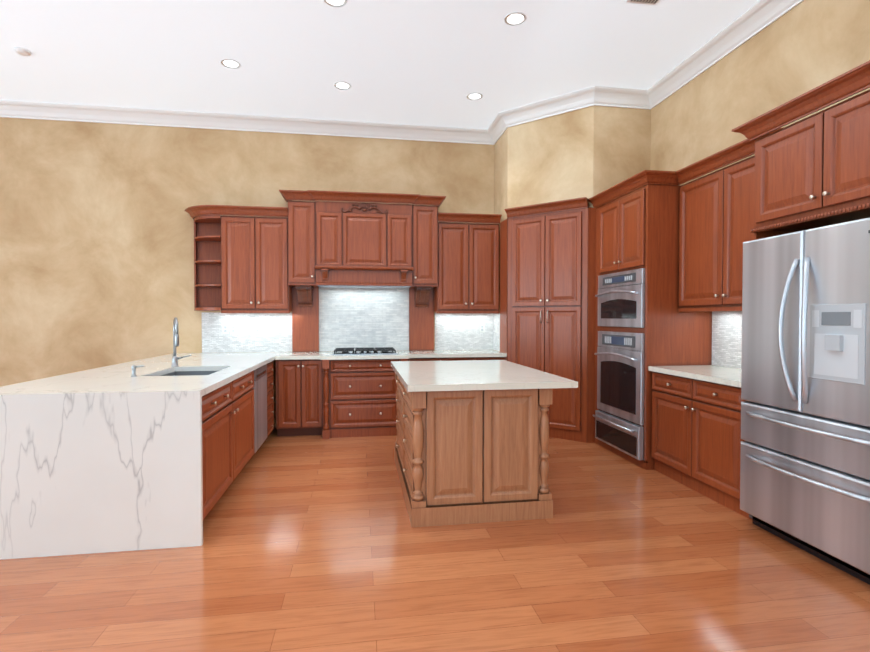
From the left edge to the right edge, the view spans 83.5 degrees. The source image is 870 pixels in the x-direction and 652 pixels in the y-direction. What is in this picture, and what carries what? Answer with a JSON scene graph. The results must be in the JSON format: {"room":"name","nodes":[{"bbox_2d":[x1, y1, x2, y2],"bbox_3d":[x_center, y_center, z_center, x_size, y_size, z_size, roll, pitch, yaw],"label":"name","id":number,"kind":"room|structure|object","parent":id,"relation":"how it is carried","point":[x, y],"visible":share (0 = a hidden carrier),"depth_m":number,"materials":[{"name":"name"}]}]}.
{"room":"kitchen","nodes":[
{"label":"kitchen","id":0,"kind":"room"},
{"bbox_2d":[0,117,588,425],"bbox_3d":[-3.278,-0.632,5.819,11.180,3.740,0.120,0,1,-9],"label":"wall","id":1,"kind":"structure","parent":0,"point":[96,245],"depth_m":5.71,"materials":[{"name":"paint"}]},
{"bbox_2d":[220,205,295,311],"bbox_3d":[-2.093,-0.769,5.761,0.746,1.175,0.347,0,1,-9],"label":"upper cabinet","id":2,"kind":"object","parent":1,"relation":"attached to","point":[251,248],"depth_m":5.59,"materials":[{"name":"brown wood"}]},
{"bbox_2d":[284,190,315,287],"bbox_3d":[-1.565,-1.009,5.795,0.310,1.065,0.434,0,1,-9],"label":"upper cabinet","id":3,"kind":"object","parent":1,"relation":"attached to","point":[300,224],"depth_m":5.62,"materials":[{"name":"brown wood"}]},
{"bbox_2d":[316,192,415,287],"bbox_3d":[-0.853,-1.011,5.906,1.130,1.065,0.434,0,1,-9],"label":"range hood","id":4,"kind":"object","parent":1,"relation":"attached to","point":[372,244],"depth_m":5.70,"materials":[{"name":"brown wood"}]},
{"bbox_2d":[0,0,803,144],"bbox_3d":[-2.911,-2.377,3.036,11.060,0.150,5.430,0,1,-9],"label":"crown molding","id":5,"kind":"structure","parent":1,"relation":"attached to","point":[753,21],"depth_m":5.54,"materials":[{"name":"white"}]},
{"bbox_2d":[416,196,439,287],"bbox_3d":[-0.142,-1.013,6.017,0.310,1.065,0.434,0,1,-9],"label":"upper cabinet","id":6,"kind":"object","parent":1,"relation":"attached to","point":[427,217],"depth_m":5.85,"materials":[{"name":"brown wood"}]},
{"bbox_2d":[432,220,499,311],"bbox_3d":[0.390,-0.728,6.148,0.780,1.080,0.347,0,1,-9],"label":"upper cabinet","id":7,"kind":"object","parent":1,"relation":"attached to","point":[469,249],"depth_m":5.98,"materials":[{"name":"brown wood"}]},
{"bbox_2d":[0,0,759,128],"bbox_3d":[-2.516,-2.454,0.880,11.180,0.080,10.050,0,1,-9],"label":"ceiling","id":8,"kind":"structure","parent":0,"point":[426,62],"depth_m":4.41,"materials":[{"name":"white paint"}]},
{"bbox_2d":[14,47,30,55],"bbox_3d":[-3.708,-2.461,4.383,0.120,0.030,0.120,0,1,-9],"label":"smoke detector","id":9,"kind":"object","parent":8,"relation":"attached to","point":[22,51],"visible":1,"depth_m":4.36,"materials":[{"name":"white plastic"}]},
{"bbox_2d":[221,59,240,68],"bbox_3d":[-1.932,-2.479,4.609,0.179,0.004,0.179,0,1,-18],"label":"recessed light","id":10,"kind":"object","parent":8,"relation":"in","point":[229,63],"depth_m":4.60,"materials":[{"name":"white"}]},
{"bbox_2d":[323,0,346,6],"bbox_3d":[-0.755,-2.462,3.679,0.179,0.004,0.179,0,1,-15],"label":"recessed light","id":11,"kind":"object","parent":8,"relation":"in","point":[334,3],"depth_m":3.71,"materials":[{"name":"white"}]},
{"bbox_2d":[334,82,350,89],"bbox_3d":[-0.957,-2.486,5.044,0.179,0.004,0.179,0,1,-18],"label":"recessed light","id":12,"kind":"object","parent":8,"relation":"in","point":[339,85],"depth_m":5.04,"materials":[{"name":"white"}]},
{"bbox_2d":[467,93,482,99],"bbox_3d":[0.432,-2.491,5.290,0.179,0.004,0.179,0,1,-15],"label":"recessed light","id":13,"kind":"object","parent":8,"relation":"in","point":[472,96],"depth_m":5.29,"materials":[{"name":"white"}]},
{"bbox_2d":[504,12,526,25],"bbox_3d":[0.645,-2.466,3.917,0.179,0.004,0.179,0,1,-15],"label":"recessed light","id":14,"kind":"object","parent":8,"relation":"in","point":[515,18],"depth_m":3.91,"materials":[{"name":"white"}]},
{"bbox_2d":[626,0,659,4],"bbox_3d":[1.598,-2.456,3.518,0.240,0.009,0.400,0,1,-9],"label":"ceiling vent","id":15,"kind":"object","parent":8,"relation":"in","point":[650,2],"visible":1,"depth_m":3.69,"materials":[{"name":"white metal"}]},
{"bbox_2d":[0,426,869,651],"bbox_3d":[-2.516,1.365,0.948,11.180,0.080,10.050,0,1,-9],"label":"floor","id":16,"kind":"structure","parent":0,"point":[315,543],"depth_m":2.50,"materials":[{"name":"brown wood"}]},
{"bbox_2d":[0,380,131,559],"bbox_3d":[-2.355,0.849,3.095,0.600,0.875,0.718,0,1,-9],"label":"peninsula countertop","id":17,"kind":"structure","parent":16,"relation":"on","point":[40,423],"depth_m":2.73,"materials":[{"name":"white stone"}]},
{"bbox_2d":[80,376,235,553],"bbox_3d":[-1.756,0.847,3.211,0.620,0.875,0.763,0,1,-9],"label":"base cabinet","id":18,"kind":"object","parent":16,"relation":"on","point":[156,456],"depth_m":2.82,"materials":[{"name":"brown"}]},
{"bbox_2d":[44,352,279,379],"bbox_3d":[-2.301,0.363,4.712,1.266,0.040,2.397,0,1,-9],"label":"countertop","id":19,"kind":"structure","parent":18,"relation":"on","point":[242,361],"depth_m":4.32,"materials":[{"name":"white stone"}]},
{"bbox_2d":[128,364,143,375],"bbox_3d":[-2.155,0.323,3.531,0.090,0.081,0.040,0,1,-9],"label":"soap dispenser","id":20,"kind":"object","parent":19,"relation":"on","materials":[{"name":"silver metal"}]},
{"bbox_2d":[164,317,191,367],"bbox_3d":[-2.213,0.138,4.195,0.161,0.427,0.203,0,1,-9],"label":"faucet","id":21,"kind":"object","parent":19,"relation":"on","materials":[{"name":"silver metal"}]},
{"bbox_2d":[144,368,235,379],"bbox_3d":[-1.961,0.504,3.903,0.494,0.237,0.714,0,1,-9],"label":"sink","id":22,"kind":"object","parent":19,"relation":"in","point":[177,373],"depth_m":3.84,"materials":[{"name":"grey metal"}]},
{"bbox_2d":[236,396,255,476],"bbox_3d":[-1.869,0.962,3.941,0.620,0.620,0.800,0,1,-9],"label":"base cabinet","id":23,"kind":"object","parent":16,"relation":"on","point":[245,405],"depth_m":4.04,"materials":[{"name":"brown wood"}]},
{"bbox_2d":[236,364,267,450],"bbox_3d":[-1.974,0.822,4.622,0.624,0.875,0.642,0,1,-9],"label":"dishwasher","id":24,"kind":"object","parent":16,"relation":"on","point":[247,383],"depth_m":4.55,"materials":[{"name":"grey"}]},
{"bbox_2d":[268,360,273,434],"bbox_3d":[-2.054,0.813,5.138,0.624,0.875,0.403,0,1,-9],"label":"base cabinet","id":25,"kind":"object","parent":16,"relation":"on","point":[270,366],"depth_m":5.19,"materials":[{"name":"brown wood"}]},
{"bbox_2d":[276,360,319,435],"bbox_3d":[-1.558,0.802,5.736,0.512,0.875,0.617,0,1,-9],"label":"base cabinet","id":26,"kind":"object","parent":16,"relation":"on","point":[297,381],"depth_m":5.43,"materials":[{"name":"brown wood"}]},
{"bbox_2d":[320,356,407,438],"bbox_3d":[-0.831,0.801,5.787,0.940,0.875,0.740,0,1,-9],"label":"base cabinet","id":27,"kind":"object","parent":16,"relation":"on","point":[358,397],"depth_m":5.46,"materials":[{"name":"brown wood"}]},
{"bbox_2d":[276,348,507,359],"bbox_3d":[-0.499,0.343,5.834,2.638,0.040,0.732,0,1,-9],"label":"countertop","id":28,"kind":"structure","parent":27,"relation":"on","point":[455,351],"depth_m":5.62,"materials":[{"name":"white stone"}]},
{"bbox_2d":[408,356,443,360],"bbox_3d":[-0.175,0.798,5.951,0.406,0.875,0.617,0,1,-9],"label":"base cabinet","id":29,"kind":"object","parent":16,"relation":"on","point":[438,358],"depth_m":5.65,"materials":[{"name":"brown"}]},
{"bbox_2d":[444,356,475,360],"bbox_3d":[0.218,0.797,6.012,0.390,0.875,0.617,0,1,-9],"label":"base cabinet","id":30,"kind":"object","parent":16,"relation":"on","point":[446,358],"depth_m":5.70,"materials":[{"name":"brown"}]},
{"bbox_2d":[393,368,552,526],"bbox_3d":[0.195,0.832,3.926,0.966,0.880,1.520,0,1,-9],"label":"kitchen island","id":31,"kind":"object","parent":16,"relation":"on","point":[471,443],"depth_m":3.19,"materials":[{"name":"brown wood"}]},
{"bbox_2d":[391,360,577,391],"bbox_3d":[0.257,0.372,3.927,1.120,0.040,1.660,0,1,-9],"label":"island countertop","id":32,"kind":"structure","parent":31,"relation":"on","point":[459,375],"depth_m":3.47,"materials":[{"name":"white stone"}]},
{"bbox_2d":[476,356,503,359],"bbox_3d":[0.603,0.796,6.072,0.390,0.875,0.617,0,1,-9],"label":"base cabinet","id":33,"kind":"object","parent":16,"relation":"on","point":[477,357],"depth_m":5.76,"materials":[{"name":"brown wood"}]},
{"bbox_2d":[504,197,587,442],"bbox_3d":[1.245,-0.056,5.474,0.685,2.600,0.685,0,1,-9],"label":"tall cabinet","id":34,"kind":"object","parent":16,"relation":"on","point":[546,244],"depth_m":5.39,"materials":[{"name":"brown wood"}]},
{"bbox_2d":[588,172,715,469],"bbox_3d":[2.053,-0.041,4.779,0.722,2.595,0.966,0,1,-9],"label":"tall cabinet","id":35,"kind":"object","parent":16,"relation":"on","point":[620,302],"depth_m":4.42,"materials":[{"name":"brown wood"}]},
{"bbox_2d":[648,372,751,519],"bbox_3d":[2.270,0.837,3.798,0.598,0.875,1.066,0,1,-9],"label":"base cabinet","id":36,"kind":"object","parent":16,"relation":"on","point":[694,426],"depth_m":3.69,"materials":[{"name":"brown wood"}]},
{"bbox_2d":[648,364,740,387],"bbox_3d":[2.259,0.379,3.788,0.622,0.040,1.066,0,1,-9],"label":"countertop","id":37,"kind":"structure","parent":36,"relation":"on","point":[714,374],"depth_m":3.84,"materials":[{"name":"white stone"}]},
{"bbox_2d":[740,217,869,584],"bbox_3d":[2.335,0.378,2.747,0.716,1.830,0.950,0,1,-9],"label":"fridge","id":38,"kind":"object","parent":16,"relation":"on","point":[805,436],"visible":1,"depth_m":2.66,"materials":[{"name":"grey metal"}]},
{"bbox_2d":[494,128,507,351],"bbox_3d":[0.867,-0.637,6.104,0.100,3.740,0.589,0,1,-9],"label":"wall","id":39,"kind":"structure","parent":0,"point":[501,175],"depth_m":6.07,"materials":[{"name":"paint"}]},
{"bbox_2d":[508,106,593,207],"bbox_3d":[1.304,-1.929,5.522,1.018,1.135,0.100,1,1,36],"label":"wall","id":40,"kind":"structure","parent":0,"point":[550,159],"depth_m":5.46,"materials":[{"name":"paint"}]},
{"bbox_2d":[589,106,650,207],"bbox_3d":[2.003,-0.623,5.304,0.659,3.740,0.100,0,1,-9],"label":"wall","id":41,"kind":"structure","parent":0,"point":[621,143],"depth_m":5.23,"materials":[{"name":"paint"}]},
{"bbox_2d":[650,0,869,368],"bbox_3d":[2.958,-0.558,1.704,0.120,3.740,9.930,0,1,-9],"label":"wall","id":42,"kind":"structure","parent":0,"point":[803,47],"depth_m":3.84,"materials":[{"name":"paint"}]},
{"bbox_2d":[676,156,791,311],"bbox_3d":[2.394,-0.686,3.790,0.348,1.080,1.066,0,1,-9],"label":"upper cabinet","id":43,"kind":"object","parent":42,"relation":"attached to","point":[712,208],"depth_m":3.87,"materials":[{"name":"brown wood"}]},
{"bbox_2d":[748,64,869,231],"bbox_3d":[2.439,-0.965,2.752,0.577,0.675,0.985,0,1,-9],"label":"upper cabinet","id":44,"kind":"object","parent":42,"relation":"attached to","point":[811,172],"depth_m":2.78,"materials":[{"name":"brown wood"}]}
]}

